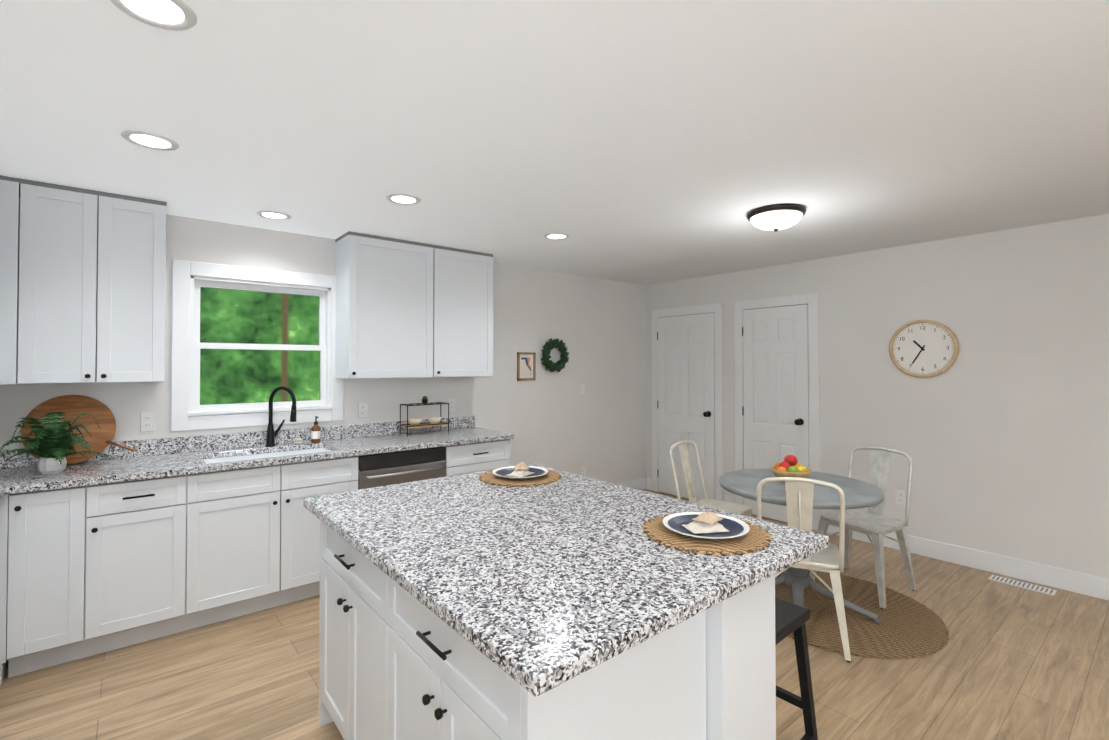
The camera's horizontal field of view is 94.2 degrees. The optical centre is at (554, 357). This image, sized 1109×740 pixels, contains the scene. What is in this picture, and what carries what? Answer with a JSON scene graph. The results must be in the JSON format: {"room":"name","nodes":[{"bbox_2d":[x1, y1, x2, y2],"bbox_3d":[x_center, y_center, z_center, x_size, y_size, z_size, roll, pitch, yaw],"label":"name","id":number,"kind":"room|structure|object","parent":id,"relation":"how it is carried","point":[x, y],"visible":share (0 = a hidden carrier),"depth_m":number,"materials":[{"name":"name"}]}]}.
{"room":"kitchen","nodes":[
{"label":"kitchen","id":0,"kind":"room"},
{"bbox_2d":[0,197,646,483],"bbox_3d":[-1.201,0.323,4.368,6.100,2.440,0.120,1,-1,-39],"label":"wall","id":1,"kind":"structure","parent":0,"point":[556,419],"depth_m":4.97,"materials":[{"name":"paint"}]},
{"bbox_2d":[0,175,166,383],"bbox_3d":[-2.627,-0.389,2.899,0.690,1.053,0.354,1,-1,-39],"label":"upper cabinet","id":2,"kind":"object","parent":1,"relation":"attached to","point":[92,281],"visible":1,"depth_m":2.77,"materials":[{"name":"white wood"}]},
{"bbox_2d":[140,412,154,430],"bbox_3d":[-2.525,0.397,3.197,0.072,0.115,0.008,1,-1,-39],"label":"electrical outlet","id":3,"kind":"object","parent":1,"relation":"attached to","point":[147,421],"visible":1,"depth_m":3.19,"materials":[{"name":"white plastic"}]},
{"bbox_2d":[0,416,475,467],"bbox_3d":[-2.063,0.561,3.565,3.466,0.099,0.019,1,-1,-39],"label":"backsplash","id":4,"kind":"structure","parent":1,"relation":"attached to","point":[287,436],"depth_m":3.47,"materials":[{"name":"grey stone"}]},
{"bbox_2d":[171,259,343,431],"bbox_3d":[-2.058,-0.074,3.651,1.060,1.095,0.150,1,-1,-39],"label":"window","id":5,"kind":"structure","parent":1,"relation":"in","point":[190,279],"depth_m":3.51,"materials":[{"name":"white wood"}]},
{"bbox_2d":[358,402,367,417],"bbox_3d":[-1.500,0.409,4.038,0.072,0.115,0.008,1,-1,-39],"label":"electrical outlet","id":6,"kind":"object","parent":1,"relation":"attached to","point":[362,409],"visible":1,"depth_m":4.04,"materials":[{"name":"white plastic"}]},
{"bbox_2d":[335,231,492,378],"bbox_3d":[-1.087,-0.371,4.163,1.215,1.053,0.354,1,-1,-39],"label":"upper cabinet","id":7,"kind":"object","parent":1,"relation":"attached to","point":[407,309],"visible":1,"depth_m":3.96,"materials":[{"name":"white wood"}]},
{"bbox_2d":[448,398,454,411],"bbox_3d":[-0.905,0.415,4.526,0.072,0.115,0.008,1,-1,-39],"label":"electrical outlet","id":8,"kind":"object","parent":1,"relation":"attached to","point":[451,402],"visible":1,"depth_m":4.53,"materials":[{"name":"white plastic"}]},
{"bbox_2d":[517,352,535,379],"bbox_3d":[-0.275,0.083,5.039,0.210,0.270,0.022,1,-1,-39],"label":"picture frame","id":9,"kind":"object","parent":1,"relation":"attached to","point":[526,365],"visible":0.98,"depth_m":5.04,"materials":[{"name":"brown wood"}]},
{"bbox_2d":[541,338,568,371],"bbox_3d":[0.006,-0.024,5.224,0.350,0.347,0.092,1,-1,-39],"label":"wreath","id":10,"kind":"object","parent":1,"relation":"attached to","point":[557,366],"visible":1,"depth_m":5.18,"materials":[{"name":"green plant"}]},
{"bbox_2d":[581,467,585,476],"bbox_3d":[0.308,1.229,5.511,0.072,0.115,0.008,1,-1,-39],"label":"electrical outlet","id":11,"kind":"object","parent":1,"relation":"attached to","point":[583,471],"visible":0.81,"depth_m":5.51,"materials":[{"name":"white plastic"}]},
{"bbox_2d":[618,478,646,489],"bbox_3d":[0.190,1.490,5.407,2.370,0.135,0.014,1,-1,-39],"label":"baseboard","id":12,"kind":"structure","parent":1,"relation":"attached to","point":[639,484],"depth_m":6.04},
{"bbox_2d":[0,489,1108,739],"bbox_3d":[0.882,1.558,1.811,6.100,0.100,6.690,1,-1,-39],"label":"floor","id":13,"kind":"structure","parent":0,"point":[1012,663],"depth_m":2.42,"materials":[{"name":"brown wood"}]},
{"bbox_2d":[0,484,103,684],"bbox_3d":[-2.621,1.078,2.718,0.363,0.885,0.608,1,-1,-39],"label":"base cabinet","id":14,"kind":"object","parent":13,"relation":"on","point":[52,543],"depth_m":2.49,"materials":[{"name":"white wood"}]},
{"bbox_2d":[0,488,3,499],"bbox_3d":[-2.049,0.597,1.283,0.637,0.036,2.292,1,-1,-39],"label":"countertop","id":15,"kind":"structure","parent":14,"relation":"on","point":[1,489],"depth_m":2.33,"materials":[{"name":"grey stone"}]},
{"bbox_2d":[0,428,513,495],"bbox_3d":[-1.875,0.625,3.318,3.488,0.036,0.636,1,-1,-39],"label":"countertop","id":16,"kind":"structure","parent":14,"relation":"on","point":[14,481],"depth_m":3.03,"materials":[{"name":"grey stone"}]},
{"bbox_2d":[0,412,117,473],"bbox_3d":[-2.561,0.437,2.659,0.477,0.322,0.385,1,-1,-39],"label":"fern plant","id":17,"kind":"object","parent":16,"relation":"on","point":[51,442],"visible":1,"depth_m":2.63,"materials":[{"name":"green plant"}]},
{"bbox_2d":[21,395,135,463],"bbox_3d":[-2.709,0.406,2.949,0.485,0.387,0.107,1,-1,-39],"label":"cutting board","id":18,"kind":"object","parent":16,"relation":"on","point":[72,408],"visible":0.67,"depth_m":2.96,"materials":[{"name":"brown wood"}]},
{"bbox_2d":[204,444,335,463],"bbox_3d":[-1.825,0.739,3.325,0.764,0.215,0.438,1,-1,-39],"label":"sink","id":19,"kind":"object","parent":16,"relation":"in","point":[319,447],"depth_m":3.44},
{"bbox_2d":[265,386,295,446],"bbox_3d":[-1.880,0.403,3.535,0.160,0.415,0.214,1,-1,-39],"label":"faucet","id":20,"kind":"object","parent":16,"relation":"on","point":[270,437],"visible":1,"depth_m":3.54,"materials":[{"name":"black metal"}]},
{"bbox_2d":[293,436,301,443],"bbox_3d":[-1.819,0.582,3.651,0.060,0.060,0.051,1,-1,-39],"label":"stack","id":21,"kind":"object","parent":16,"relation":"on","point":[297,439],"visible":1,"depth_m":3.64,"materials":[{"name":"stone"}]},
{"bbox_2d":[311,416,320,442],"bbox_3d":[-1.722,0.518,3.722,0.062,0.190,0.076,1,-1,-39],"label":"soap bottle","id":22,"kind":"object","parent":16,"relation":"on","point":[315,433],"visible":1,"depth_m":3.71,"materials":[{"name":"orange glass"}]},
{"bbox_2d":[400,396,448,435],"bbox_3d":[-1.065,0.467,4.232,0.367,0.305,0.148,1,-1,-39],"label":"wire rack","id":23,"kind":"object","parent":16,"relation":"on","point":[417,423],"visible":1,"depth_m":4.21,"materials":[{"name":"black metal"}]},
{"bbox_2d":[104,472,203,651],"bbox_3d":[-2.368,1.080,2.925,0.529,0.885,0.608,1,-1,-39],"label":"base cabinet","id":24,"kind":"object","parent":13,"relation":"on","point":[148,539],"depth_m":2.74,"materials":[{"name":"white wood"}]},
{"bbox_2d":[204,456,357,625],"bbox_3d":[-1.873,1.086,3.332,0.989,0.885,0.608,1,-1,-39],"label":"base cabinet","id":25,"kind":"object","parent":13,"relation":"on","point":[262,545],"depth_m":3.07,"materials":[{"name":"white wood"}]},
{"bbox_2d":[358,446,445,489],"bbox_3d":[-1.219,1.096,3.819,0.632,0.880,0.630,1,-1,-39],"label":"dishwasher","id":26,"kind":"object","parent":13,"relation":"on","point":[386,469],"visible":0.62,"depth_m":3.59,"materials":[{"name":"silver metal"}]},
{"bbox_2d":[416,440,510,475],"bbox_3d":[-0.772,1.099,4.236,0.580,0.885,0.608,1,-1,-39],"label":"base cabinet","id":27,"kind":"object","parent":13,"relation":"on","point":[461,458],"depth_m":3.99,"materials":[{"name":"white wood"}]},
{"bbox_2d":[306,508,775,739],"bbox_3d":[-0.185,1.066,1.841,0.911,0.884,1.550,1,-1,-39],"label":"kitchen island","id":28,"kind":"object","parent":13,"relation":"on","point":[389,670],"depth_m":1.38,"materials":[{"name":"white wood"}]},
{"bbox_2d":[303,464,828,699],"bbox_3d":[-0.080,0.607,1.934,1.210,0.036,1.620,1,-1,-39],"label":"island countertop","id":29,"kind":"structure","parent":28,"relation":"on","point":[551,584],"depth_m":1.47,"materials":[{"name":"stone"}]},
{"bbox_2d":[479,470,561,486],"bbox_3d":[-0.170,0.591,2.571,0.417,0.012,0.417,1,-1,-39],"label":"placemat","id":30,"kind":"object","parent":29,"relation":"on","point":[491,478],"visible":0.56,"depth_m":2.47,"materials":[{"name":"beige wicker"}]},
{"bbox_2d":[492,466,547,478],"bbox_3d":[-0.170,0.577,2.572,0.280,0.022,0.280,1,-1,-39],"label":"dinner plate","id":31,"kind":"object","parent":30,"relation":"on","point":[505,471],"visible":0.77,"depth_m":2.60,"materials":[{"name":"white ceramic"}]},
{"bbox_2d":[506,462,532,476],"bbox_3d":[-0.170,0.551,2.571,0.148,0.059,0.121,1,-1,-39],"label":"napkin","id":32,"kind":"object","parent":31,"relation":"on","point":[521,469],"visible":1,"depth_m":2.55,"materials":[{"name":"fabric"}]},
{"bbox_2d":[642,514,772,554],"bbox_3d":[0.503,0.579,1.720,0.417,0.012,0.417,1,-1,-39],"label":"placemat","id":33,"kind":"object","parent":29,"relation":"on","point":[755,538],"visible":0.48,"depth_m":1.62,"materials":[{"name":"beige wicker"}]},
{"bbox_2d":[662,512,749,538],"bbox_3d":[0.503,0.565,1.720,0.280,0.022,0.280,1,-1,-39],"label":"dinner plate","id":34,"kind":"object","parent":33,"relation":"on","point":[735,527],"visible":0.71,"depth_m":1.73,"materials":[{"name":"white ceramic"}]},
{"bbox_2d":[682,512,729,533],"bbox_3d":[0.503,0.542,1.720,0.129,0.054,0.101,0,-1,-13],"label":"napkin","id":35,"kind":"object","parent":34,"relation":"on","point":[707,522],"visible":1,"depth_m":1.70,"materials":[{"name":"fabric"}]},
{"bbox_2d":[775,598,817,739],"bbox_3d":[0.671,1.191,1.798,0.379,0.637,0.379,1,-1,-39],"label":"stool","id":36,"kind":"object","parent":13,"relation":"on","point":[790,618],"visible":0.29,"depth_m":1.77,"materials":[{"name":"black paint"}]},
{"bbox_2d":[775,570,949,658],"bbox_3d":[1.708,1.522,3.156,1.132,0.009,1.135,1,-1,-39],"label":"rug","id":37,"kind":"object","parent":13,"relation":"on","point":[907,627],"visible":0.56,"depth_m":2.94,"materials":[{"name":"wicker"}]},
{"bbox_2d":[669,440,752,517],"bbox_3d":[1.142,1.073,3.705,0.520,0.902,0.482,-1,-1,43],"label":"chair","id":38,"kind":"object","parent":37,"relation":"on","point":[744,510],"visible":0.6,"depth_m":3.81,"materials":[{"name":"beige metal"}]},
{"bbox_2d":[719,469,883,623],"bbox_3d":[1.469,1.138,3.120,0.898,0.756,0.898,1,-1,-39],"label":"dining table","id":39,"kind":"object","parent":37,"relation":"on","point":[857,494],"visible":0.69,"depth_m":3.01,"materials":[{"name":"wood"}]},
{"bbox_2d":[771,455,811,477],"bbox_3d":[1.461,0.679,3.184,0.232,0.162,0.232,1,-1,-39],"label":"fruit bowl","id":40,"kind":"object","parent":39,"relation":"on","point":[789,466],"visible":0.9,"depth_m":3.14,"materials":[{"name":"multicoloured food"}]},
{"bbox_2d":[757,477,851,661],"bbox_3d":[1.344,1.061,2.829,0.482,0.902,0.520,0,-1,25],"label":"chair","id":41,"kind":"object","parent":37,"relation":"on","point":[799,504],"visible":0.54,"depth_m":2.62,"materials":[{"name":"beige metal"}]},
{"bbox_2d":[809,446,916,609],"bbox_3d":[2.062,1.069,3.437,0.520,0.902,0.482,1,-1,-33],"label":"chair","id":42,"kind":"object","parent":37,"relation":"on","point":[875,523],"visible":0.9,"depth_m":3.40,"materials":[{"name":"metal"}]},
{"bbox_2d":[989,575,1056,595],"bbox_3d":[3.145,1.528,3.468,0.115,0.006,0.330,1,-1,-39],"label":"floor vent","id":43,"kind":"object","parent":13,"relation":"in","point":[1040,589],"visible":0.98,"depth_m":3.45,"materials":[{"name":"white plastic"}]},
{"bbox_2d":[0,0,1108,284],"bbox_3d":[0.882,-0.982,1.846,6.100,0.100,6.690,1,-1,-39],"label":"ceiling","id":44,"kind":"structure","parent":0,"point":[644,142],"depth_m":2.01,"materials":[{"name":"paint"}]},
{"bbox_2d":[121,130,178,150],"bbox_3d":[-1.722,-0.924,2.198,0.196,0.006,0.196,1,-1,-39],"label":"recessed light","id":45,"kind":"object","parent":44,"relation":"in","point":[149,140],"visible":1,"depth_m":2.19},
{"bbox_2d":[110,0,196,30],"bbox_3d":[-1.072,-0.935,1.374,0.196,0.006,0.196,1,-1,-39],"label":"recessed light","id":46,"kind":"object","parent":44,"relation":"in","point":[177,15],"visible":1,"depth_m":1.40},
{"bbox_2d":[256,211,290,219],"bbox_3d":[-1.792,-0.909,3.292,0.196,0.006,0.196,1,-1,-39],"label":"recessed light","id":47,"kind":"object","parent":44,"relation":"in","point":[275,215],"visible":0.98,"depth_m":3.29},
{"bbox_2d":[386,194,420,204],"bbox_3d":[-0.872,-0.913,2.974,0.196,0.006,0.196,1,-1,-39],"label":"recessed light","id":48,"kind":"object","parent":44,"relation":"in","point":[404,199],"visible":1,"depth_m":2.98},
{"bbox_2d":[544,233,569,239],"bbox_3d":[0.016,-0.901,3.832,0.196,0.006,0.196,1,-1,-39],"label":"recessed light","id":49,"kind":"object","parent":44,"relation":"in","point":[556,236],"visible":1,"depth_m":3.83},
{"bbox_2d":[747,203,805,231],"bbox_3d":[1.384,-0.850,3.220,0.344,0.126,0.344,1,-1,-39],"label":"dome light","id":50,"kind":"object","parent":44,"relation":"attached to","point":[775,217],"visible":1,"depth_m":3.12,"materials":[{"name":"white glass"}]},
{"bbox_2d":[646,214,1108,578],"bbox_3d":[3.194,0.314,3.725,0.120,2.440,6.450,1,-1,-39],"label":"wall","id":51,"kind":"structure","parent":0,"point":[997,431],"depth_m":3.77,"materials":[{"name":"paint"}]},
{"bbox_2d":[652,303,723,500],"bbox_3d":[1.428,0.496,5.709,0.091,2.131,0.942,1,-1,-39],"label":"door","id":52,"kind":"structure","parent":51,"relation":"attached to","point":[687,372],"depth_m":5.69,"materials":[{"name":"white wood"}]},
{"bbox_2d":[734,293,820,529],"bbox_3d":[2.081,0.485,4.912,0.091,2.131,0.832,1,-1,-39],"label":"door","id":53,"kind":"structure","parent":51,"relation":"attached to","point":[777,395],"depth_m":4.91,"materials":[{"name":"white wood"}]},
{"bbox_2d":[647,478,1108,600],"bbox_3d":[3.142,1.466,3.667,0.014,0.135,6.450,1,-1,-39],"label":"baseboard","id":54,"kind":"structure","parent":51,"relation":"attached to","point":[1074,581],"depth_m":3.64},
{"bbox_2d":[896,490,905,505],"bbox_3d":[2.773,1.120,4.125,0.008,0.115,0.072,1,-1,-39],"label":"electrical outlet","id":55,"kind":"object","parent":51,"relation":"attached to","point":[900,497],"visible":1,"depth_m":4.12,"materials":[{"name":"white plastic"}]},
{"bbox_2d":[889,320,958,377],"bbox_3d":[2.862,-0.072,4.008,0.040,0.450,0.450,1,-1,-39],"label":"clock","id":56,"kind":"object","parent":51,"relation":"attached to","point":[923,348],"visible":1,"depth_m":4.00,"materials":[{"name":"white wood"}]},
{"label":"outside","id":57,"kind":"structure","parent":0,"visible":0},
{"bbox_2d":[200,287,319,404],"bbox_3d":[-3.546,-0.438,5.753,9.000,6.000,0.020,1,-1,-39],"label":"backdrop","id":58,"kind":"structure","parent":57,"point":[285,320],"depth_m":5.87,"materials":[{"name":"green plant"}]}
]}

